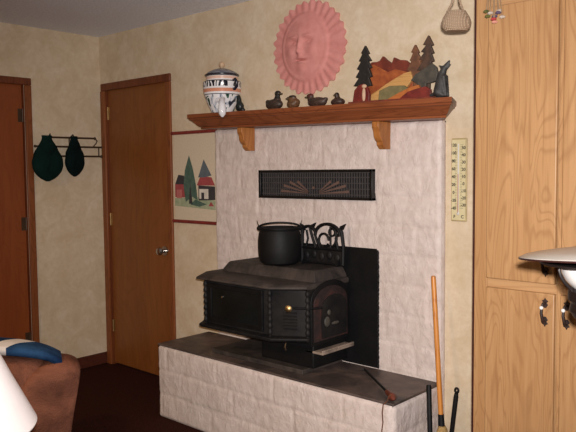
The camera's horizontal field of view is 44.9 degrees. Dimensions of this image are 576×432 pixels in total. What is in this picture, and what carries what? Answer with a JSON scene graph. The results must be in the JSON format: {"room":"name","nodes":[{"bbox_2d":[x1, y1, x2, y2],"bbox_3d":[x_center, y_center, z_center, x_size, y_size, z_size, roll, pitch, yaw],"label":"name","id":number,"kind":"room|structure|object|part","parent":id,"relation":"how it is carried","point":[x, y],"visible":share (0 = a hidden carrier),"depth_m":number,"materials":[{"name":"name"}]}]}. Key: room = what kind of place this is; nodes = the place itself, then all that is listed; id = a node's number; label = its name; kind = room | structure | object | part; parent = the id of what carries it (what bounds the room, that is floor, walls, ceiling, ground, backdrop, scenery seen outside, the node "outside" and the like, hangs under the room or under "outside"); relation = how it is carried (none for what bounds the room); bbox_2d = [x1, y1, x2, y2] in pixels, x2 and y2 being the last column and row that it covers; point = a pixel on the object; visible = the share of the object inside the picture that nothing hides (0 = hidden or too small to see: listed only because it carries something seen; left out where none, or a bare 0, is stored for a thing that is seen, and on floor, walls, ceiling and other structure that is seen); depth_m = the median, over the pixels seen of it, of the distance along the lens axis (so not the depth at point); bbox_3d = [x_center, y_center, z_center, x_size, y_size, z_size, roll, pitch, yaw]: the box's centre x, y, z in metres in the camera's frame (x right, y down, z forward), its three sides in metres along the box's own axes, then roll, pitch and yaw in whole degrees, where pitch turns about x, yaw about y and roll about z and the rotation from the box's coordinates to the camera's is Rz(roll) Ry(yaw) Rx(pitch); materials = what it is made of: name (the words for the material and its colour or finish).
{"room":"living room","nodes":[
{"label":"living room","id":0,"kind":"room"},
{"bbox_2d":[0,22,106,357],"bbox_3d":[-3.073,0.029,3.458,0.100,2.439,4.900,3,5,42],"label":"wall","id":1,"kind":"structure","parent":0,"point":[63,69],"depth_m":5.01,"materials":[{"name":"beige paint"}]},
{"bbox_2d":[0,75,39,342],"bbox_3d":[-2.050,0.125,4.525,0.126,2.088,0.860,3,5,42],"label":"door","id":2,"kind":"structure","parent":1,"relation":"in","point":[17,303],"depth_m":4.75,"materials":[{"name":"brown wood"}]},
{"bbox_3d":[-2.048,-0.892,4.447,0.018,0.048,0.860,3,5,42],"label":"head casing","id":3,"kind":"part","parent":2,"relation":"part of","materials":[{"name":"brown wood"}]},
{"bbox_3d":[-1.765,0.128,4.815,0.018,2.039,0.048,3,5,42],"label":"casing","id":4,"kind":"part","parent":2,"relation":"part of","materials":[{"name":"brown wood"}]},
{"bbox_2d":[34,136,102,157],"bbox_3d":[-1.555,-0.490,4.976,0.065,0.156,0.548,3,5,42],"label":"rack","id":5,"kind":"object","parent":1,"relation":"attached to","point":[68,138],"visible":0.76,"depth_m":5.05,"materials":[{"name":"brown metal"}]},
{"bbox_2d":[32,134,62,180],"bbox_3d":[-1.657,-0.404,4.797,0.086,0.330,0.231,3,5,42],"label":"hat","id":6,"kind":"object","parent":5,"relation":"hanging from","point":[47,161],"visible":1,"depth_m":4.76,"materials":[{"name":"green fabric"}]},
{"bbox_3d":[-1.557,-0.494,4.978,0.022,0.022,0.548,3,5,42],"label":"rod","id":7,"kind":"part","parent":5,"relation":"part of","materials":[{"name":"brown metal"}]},
{"bbox_3d":[-1.539,-0.556,4.957,0.022,0.022,0.396,3,5,42],"label":"rod","id":8,"kind":"part","parent":5,"relation":"part of","materials":[{"name":"brown metal"}]},
{"bbox_2d":[65,134,84,176],"bbox_3d":[-1.518,-0.430,4.949,0.084,0.300,0.150,3,5,42],"label":"hat","id":9,"kind":"object","parent":5,"relation":"hanging from","point":[74,155],"visible":1,"depth_m":4.92,"materials":[{"name":"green fabric"}]},
{"bbox_3d":[-1.558,-0.427,4.981,0.022,0.022,0.537,3,5,42],"label":"rod","id":10,"kind":"part","parent":5,"relation":"part of","materials":[{"name":"brown metal"}]},
{"bbox_2d":[77,351,106,368],"bbox_3d":[-1.556,1.086,5.101,0.014,0.085,0.550,3,5,42],"label":"baseboard","id":11,"kind":"structure","parent":1,"relation":"attached to","point":[99,358],"depth_m":5.20,"materials":[{"name":"brown wood"}]},
{"bbox_2d":[0,0,249,36],"bbox_3d":[-0.869,-1.112,1.431,6.000,0.060,5.000,3,5,42],"label":"ceiling","id":12,"kind":"structure","parent":0,"point":[96,18],"depth_m":4.35,"materials":[{"name":"white paint"}]},
{"bbox_2d":[441,0,471,31],"bbox_3d":[0.622,-0.927,2.572,0.112,0.485,0.068,-1,4,-4],"label":"wicker basket","id":13,"kind":"object","parent":12,"relation":"hanging from","point":[458,20],"visible":1,"depth_m":2.56,"materials":[{"name":"beige wicker"}]},
{"bbox_3d":[0.619,-0.883,2.575,0.068,0.262,0.009,-1,4,0],"label":"handle","id":14,"kind":"part","parent":13,"relation":"part of","materials":[{"name":"wicker"}]},
{"bbox_2d":[483,0,504,23],"bbox_3d":[0.745,-0.933,2.514,0.079,0.468,0.044,-1,4,-4],"label":"wind chime","id":15,"kind":"object","parent":12,"relation":"hanging from","point":[498,11],"visible":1,"depth_m":2.53,"materials":[{"name":"multicoloured"}]},
{"bbox_2d":[518,246,575,317],"bbox_3d":[0.708,-0.423,1.536,0.370,1.356,0.369,3,5,42],"label":"hanging lamp","id":16,"kind":"object","parent":12,"relation":"hanging from","point":[564,259],"visible":1,"depth_m":1.55,"materials":[{"name":"white glass"}]},
{"bbox_3d":[0.713,0.087,1.570,0.366,0.048,0.366,3,5,42],"label":"lamp shade","id":17,"kind":"part","parent":16,"relation":"part of","materials":[{"name":"white glass"}]},
{"bbox_3d":[0.631,0.148,1.574,0.047,0.074,0.008,-1,4,0],"label":"harp arm","id":18,"kind":"part","parent":16,"relation":"part of","materials":[{"name":"black metal"}]},
{"bbox_2d":[72,363,202,431],"bbox_3d":[-0.845,1.381,1.594,6.000,0.060,5.000,3,5,42],"label":"floor","id":19,"kind":"structure","parent":0,"point":[117,397],"depth_m":4.36,"materials":[{"name":"red carpet"}]},
{"bbox_2d":[1,353,79,431],"bbox_3d":[-1.430,0.885,3.177,0.878,0.695,0.958,-2,4,-21],"label":"armchair","id":20,"kind":"object","parent":19,"relation":"on","point":[51,389],"visible":0.63,"depth_m":2.84,"materials":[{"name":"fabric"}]},
{"bbox_2d":[0,337,61,363],"bbox_3d":[-1.343,0.677,2.861,0.785,0.381,0.268,-2,4,-21],"label":"quilt","id":21,"kind":"object","parent":20,"relation":"on","point":[8,346],"visible":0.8,"depth_m":2.85,"materials":[{"name":"blue fabric"}]},
{"bbox_2d":[158,331,437,431],"bbox_3d":[-0.026,0.986,3.712,1.667,0.436,0.410,3,5,42],"label":"raised hearth","id":22,"kind":"object","parent":19,"relation":"on","point":[202,389],"visible":0.98,"depth_m":3.50,"materials":[{"name":"brick"}]},
{"bbox_2d":[196,257,353,374],"bbox_3d":[-0.104,0.514,3.708,0.830,0.507,0.451,3,5,42],"label":"wood stove","id":23,"kind":"object","parent":22,"relation":"on","point":[295,317],"visible":1,"depth_m":3.53,"materials":[{"name":"black metal"}]},
{"bbox_3d":[-0.443,0.459,3.753,0.026,0.231,0.026,3,5,42],"label":"corner post","id":24,"kind":"part","parent":23,"relation":"part of","materials":[{"name":"black metal"}]},
{"bbox_3d":[-0.274,0.465,3.601,0.360,0.160,0.006,3,5,42],"label":"door glass","id":25,"kind":"part","parent":23,"relation":"part of","materials":[{"name":"black glass"}]},
{"bbox_3d":[-0.276,0.466,3.599,0.410,0.205,0.013,3,5,42],"label":"door","id":26,"kind":"part","parent":23,"relation":"part of","materials":[{"name":"black metal"}]},
{"bbox_3d":[-0.089,0.477,3.430,0.026,0.231,0.026,3,5,42],"label":"corner post","id":27,"kind":"part","parent":23,"relation":"part of","materials":[{"name":"black metal"}]},
{"bbox_3d":[-0.124,0.328,3.713,0.781,0.029,0.451,3,5,42],"label":"plate","id":28,"kind":"part","parent":23,"relation":"part of","materials":[{"name":"black metal"}]},
{"bbox_3d":[-0.068,0.751,3.779,0.668,0.024,0.322,3,5,42],"label":"plate","id":29,"kind":"part","parent":23,"relation":"part of","materials":[{"name":"black metal"}]},
{"bbox_2d":[257,220,301,265],"bbox_3d":[-0.045,0.138,3.731,0.234,0.236,0.234,3,5,42],"label":"pot","id":30,"kind":"object","parent":23,"relation":"on","point":[278,245],"visible":1,"depth_m":3.64,"materials":[{"name":"black metal"}]},
{"bbox_3d":[-0.046,0.046,3.703,0.227,0.036,0.050,-1,4,0],"label":"bail handle","id":31,"kind":"part","parent":30,"relation":"part of","materials":[{"name":"black metal"}]},
{"bbox_2d":[223,257,346,282],"bbox_3d":[-0.030,0.284,3.752,0.674,0.055,0.261,3,5,42],"label":"stove top","id":32,"kind":"object","parent":23,"relation":"attached to","point":[298,272],"depth_m":3.61,"materials":[{"name":"black metal"}]},
{"bbox_3d":[0.005,0.449,3.388,0.034,0.033,0.046,0,4,11],"label":"damper knob","id":33,"kind":"part","parent":23,"relation":"part of","materials":[{"name":"gold metal"}]},
{"bbox_3d":[0.096,0.477,3.393,0.026,0.231,0.026,3,5,42],"label":"corner post","id":34,"kind":"part","parent":23,"relation":"part of","materials":[{"name":"black metal"}]},
{"bbox_3d":[0.099,0.451,3.402,0.154,0.019,0.037,-2,4,-15],"label":"damper rod","id":35,"kind":"part","parent":23,"relation":"part of","materials":[{"name":"black metal"}]},
{"bbox_2d":[299,222,345,266],"bbox_3d":[0.178,0.145,3.680,0.310,0.225,0.060,3,5,42],"label":"trivet","id":36,"kind":"object","parent":23,"relation":"on","point":[323,255],"visible":0.99,"depth_m":3.67,"materials":[{"name":"black metal"}]},
{"bbox_3d":[0.213,0.477,3.509,0.008,0.316,0.308,3,5,42],"label":"panel","id":37,"kind":"part","parent":23,"relation":"part of","materials":[{"name":"black metal"}]},
{"bbox_2d":[361,368,396,431],"bbox_3d":[0.421,0.873,3.255,0.075,0.237,0.521,-1,4,-4],"label":"fireplace poker","id":38,"kind":"object","parent":22,"relation":"on","point":[391,396],"visible":1,"depth_m":3.06,"materials":[{"name":"black metal"}]},
{"bbox_3d":[0.429,0.889,3.020,0.068,0.237,0.015,-4,5,-45],"label":"wrist cord","id":39,"kind":"part","parent":38,"relation":"part of","materials":[{"name":"brown leather"}]},
{"bbox_3d":[0.449,0.785,3.066,0.036,0.035,0.109,-1,4,-8],"label":"handle","id":40,"kind":"part","parent":38,"relation":"part of","materials":[{"name":"red wood"}]},
{"bbox_2d":[215,120,445,413],"bbox_3d":[0.143,0.347,3.814,1.573,1.696,0.082,3,5,42],"label":"fireplace surround","id":41,"kind":"object","parent":19,"relation":"on","point":[391,203],"visible":0.64,"depth_m":3.54,"materials":[{"name":"white brick"}]},
{"bbox_2d":[258,169,375,200],"bbox_3d":[0.138,-0.170,3.752,0.795,0.158,0.041,3,5,42],"label":"vent","id":42,"kind":"object","parent":41,"relation":"attached to","point":[274,184],"depth_m":3.73,"materials":[{"name":"black metal"}]},
{"bbox_2d":[187,97,456,150],"bbox_3d":[0.126,-0.457,3.668,1.763,0.218,0.232,4,6,42],"label":"mantel shelf","id":43,"kind":"object","parent":41,"relation":"attached to","point":[381,114],"visible":1,"depth_m":3.45,"materials":[{"name":"brown wood"}]},
{"bbox_2d":[203,62,240,116],"bbox_3d":[-0.392,-0.735,4.063,0.226,0.339,0.350,0,4,5],"label":"ceramic crock","id":44,"kind":"object","parent":43,"relation":"on","point":[221,86],"visible":0.97,"depth_m":4.02,"materials":[{"name":"white ceramic"}]},
{"bbox_3d":[-0.379,-0.622,3.975,0.058,0.125,0.165,-1,4,-13],"label":"spout","id":45,"kind":"part","parent":44,"relation":"part of","materials":[{"name":"white ceramic"}]},
{"bbox_3d":[-0.389,-0.846,4.106,0.200,0.048,0.200,3,5,42],"label":"lid","id":46,"kind":"part","parent":44,"relation":"part of","materials":[{"name":"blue ceramic"}]},
{"bbox_3d":[-0.390,-0.887,4.104,0.038,0.040,0.038,3,5,42],"label":"lid knob","id":47,"kind":"part","parent":44,"relation":"part of","materials":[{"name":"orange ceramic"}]},
{"bbox_3d":[-0.304,-0.761,4.018,0.020,0.073,0.052,-4,5,-42],"label":"handle","id":48,"kind":"part","parent":44,"relation":"part of","materials":[{"name":"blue ceramic"}]},
{"bbox_2d":[235,95,244,110],"bbox_3d":[-0.270,-0.642,3.969,0.063,0.096,0.047,3,5,42],"label":"bird figurine","id":49,"kind":"object","parent":43,"relation":"on","point":[239,105],"visible":0.94,"depth_m":3.96,"materials":[{"name":"black ceramic"}]},
{"bbox_2d":[266,91,282,108],"bbox_3d":[-0.075,-0.633,3.819,0.123,0.103,0.058,3,5,42],"label":"duck figurine","id":50,"kind":"object","parent":43,"relation":"on","point":[276,102],"visible":0.89,"depth_m":3.79,"materials":[{"name":"black paint"}]},
{"bbox_2d":[285,95,299,107],"bbox_3d":[0.030,-0.610,3.727,0.075,0.071,0.066,1,4,19],"label":"duck figurine","id":51,"kind":"object","parent":43,"relation":"on","point":[292,100],"visible":0.88,"depth_m":3.70,"materials":[{"name":"black paint"}]},
{"bbox_2d":[305,93,327,105],"bbox_3d":[0.146,-0.602,3.620,0.154,0.074,0.058,3,5,42],"label":"duck figurine","id":52,"kind":"object","parent":43,"relation":"on","point":[312,101],"visible":0.89,"depth_m":3.59,"materials":[{"name":"black paint"}]},
{"bbox_2d":[331,92,344,104],"bbox_3d":[0.252,-0.591,3.524,0.064,0.066,0.075,-2,4,-18],"label":"duck figurine","id":53,"kind":"object","parent":43,"relation":"on","point":[337,100],"visible":0.89,"depth_m":3.50,"materials":[{"name":"black paint"}]},
{"bbox_2d":[348,35,438,103],"bbox_3d":[0.509,-0.688,3.317,0.486,0.295,0.120,4,6,42],"label":"decoration","id":54,"kind":"object","parent":43,"relation":"on","point":[382,80],"visible":0.98,"depth_m":3.32,"materials":[{"name":"multicoloured wood"}]},
{"bbox_2d":[429,60,450,97],"bbox_3d":[0.667,-0.597,3.054,0.066,0.160,0.087,-1,4,-13],"label":"figurine","id":55,"kind":"object","parent":43,"relation":"on","point":[441,88],"visible":0.99,"depth_m":3.03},
{"bbox_3d":[0.151,0.458,3.798,0.844,0.604,0.025,3,5,42],"label":"firebox panel","id":56,"kind":"part","parent":41,"relation":"part of","materials":[{"name":"black metal"}]},
{"bbox_3d":[0.141,0.153,3.773,0.820,0.007,0.006,3,5,42],"label":"panel trim","id":57,"kind":"part","parent":41,"relation":"part of","materials":[{"name":"black metal"}]},
{"bbox_2d":[426,384,432,431],"bbox_3d":[0.646,0.998,3.117,0.112,0.476,0.057,3,5,42],"label":"shovel","id":58,"kind":"object","parent":19,"relation":"on","point":[428,387],"visible":1,"depth_m":3.12,"materials":[{"name":"black metal"}]},
{"bbox_2d":[431,276,447,431],"bbox_3d":[0.712,0.755,3.228,0.089,0.945,0.149,0,4,5],"label":"broom","id":59,"kind":"object","parent":19,"relation":"on","point":[441,423],"visible":1,"depth_m":3.24,"materials":[{"name":"orange wood"}]},
{"bbox_3d":[0.695,0.600,3.247,0.024,0.637,0.100,-2,4,-16],"label":"handle","id":60,"kind":"part","parent":59,"relation":"part of","materials":[{"name":"orange wood"}]},
{"bbox_2d":[449,387,459,431],"bbox_3d":[0.776,1.011,3.274,0.063,0.430,0.023,3,5,42],"label":"tongs","id":61,"kind":"object","parent":19,"relation":"on","point":[455,398],"visible":1,"depth_m":3.25,"materials":[{"name":"black metal"}]},
{"bbox_2d":[472,0,575,431],"bbox_3d":[1.101,0.197,2.643,0.668,2.130,0.501,3,5,42],"label":"pantry cabinet","id":62,"kind":"object","parent":19,"relation":"on","point":[524,327],"visible":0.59,"depth_m":2.56,"materials":[{"name":"brown wood"}]},
{"bbox_3d":[0.969,-0.814,2.434,0.557,0.084,0.018,3,5,42],"label":"rail","id":63,"kind":"part","parent":62,"relation":"part of","materials":[{"name":"brown wood"}]},
{"bbox_3d":[0.865,0.701,2.617,0.266,0.852,0.016,3,5,42],"label":"door","id":64,"kind":"part","parent":62,"relation":"part of","materials":[{"name":"brown wood"}]},
{"bbox_3d":[0.855,-0.267,2.554,0.266,1.020,0.016,3,5,42],"label":"door","id":65,"kind":"part","parent":62,"relation":"part of","materials":[{"name":"brown wood"}]},
{"bbox_3d":[0.980,0.263,2.505,0.557,0.038,0.018,3,5,42],"label":"rail","id":66,"kind":"part","parent":62,"relation":"part of","materials":[{"name":"brown wood"}]},
{"bbox_3d":[0.918,0.349,2.508,0.023,0.107,0.034,3,5,42],"label":"door pull","id":67,"kind":"part","parent":62,"relation":"part of","materials":[{"name":"black metal"}]},
{"bbox_3d":[0.917,0.171,2.497,0.023,0.099,0.034,3,5,42],"label":"door pull","id":68,"kind":"part","parent":62,"relation":"part of","materials":[{"name":"black metal"}]},
{"bbox_3d":[0.976,0.351,2.456,0.023,0.107,0.034,3,5,42],"label":"door pull","id":69,"kind":"part","parent":62,"relation":"part of","materials":[{"name":"black metal"}]},
{"bbox_3d":[1.076,0.711,2.425,0.268,0.852,0.016,3,5,42],"label":"door","id":70,"kind":"part","parent":62,"relation":"part of","materials":[{"name":"brown wood"}]},
{"bbox_3d":[1.067,-0.257,2.362,0.268,1.020,0.016,3,5,42],"label":"door","id":71,"kind":"part","parent":62,"relation":"part of","materials":[{"name":"brown wood"}]},
{"bbox_3d":[-0.748,1.073,1.541,0.440,0.559,0.440,3,5,42],"label":"end table","id":72,"kind":"object","parent":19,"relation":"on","visible":0},
{"bbox_2d":[0,354,36,431],"bbox_3d":[-0.753,0.504,1.504,0.403,0.579,0.403,3,5,42],"label":"table lamp","id":73,"kind":"object","parent":72,"relation":"on","point":[17,414],"visible":1,"depth_m":1.49,"materials":[{"name":"white fabric"}]},
{"bbox_2d":[99,0,474,431],"bbox_3d":[0.783,0.001,3.311,6.000,2.439,0.126,3,5,42],"label":"wall","id":74,"kind":"structure","parent":0,"point":[242,36],"depth_m":4.07,"materials":[{"name":"beige paint"}]},
{"bbox_2d":[100,73,175,374],"bbox_3d":[-1.061,0.085,4.957,0.821,2.092,0.126,3,5,42],"label":"door","id":75,"kind":"structure","parent":74,"relation":"in","point":[136,114],"depth_m":4.96,"materials":[{"name":"brown wood"}]},
{"bbox_3d":[-1.355,0.098,5.205,0.054,2.039,0.018,3,5,42],"label":"casing","id":76,"kind":"part","parent":75,"relation":"part of","materials":[{"name":"brown wood"}]},
{"bbox_3d":[-1.079,-0.932,4.876,0.813,0.052,0.018,3,5,42],"label":"head casing","id":77,"kind":"part","parent":75,"relation":"part of","materials":[{"name":"brown wood"}]},
{"bbox_3d":[-0.862,0.240,4.748,0.064,0.064,0.068,3,5,42],"label":"knob","id":78,"kind":"part","parent":75,"relation":"part of","materials":[{"name":"metal"}]},
{"bbox_3d":[-0.785,0.127,4.687,0.046,2.039,0.018,3,5,42],"label":"casing","id":79,"kind":"part","parent":75,"relation":"part of","materials":[{"name":"brown wood"}]},
{"bbox_2d":[273,0,347,94],"bbox_3d":[0.095,-0.915,3.772,0.521,0.510,0.068,3,5,42],"label":"plaque","id":80,"kind":"object","parent":74,"relation":"attached to","point":[310,44],"visible":1,"depth_m":3.76,"materials":[{"name":"pink ceramic"}]},
{"bbox_2d":[451,138,467,221],"bbox_3d":[0.791,-0.167,3.226,0.080,0.385,0.020,3,5,42],"label":"thermometer","id":81,"kind":"object","parent":74,"relation":"attached to","point":[459,145],"visible":1,"depth_m":3.22,"materials":[{"name":"beige plastic"}]}
]}

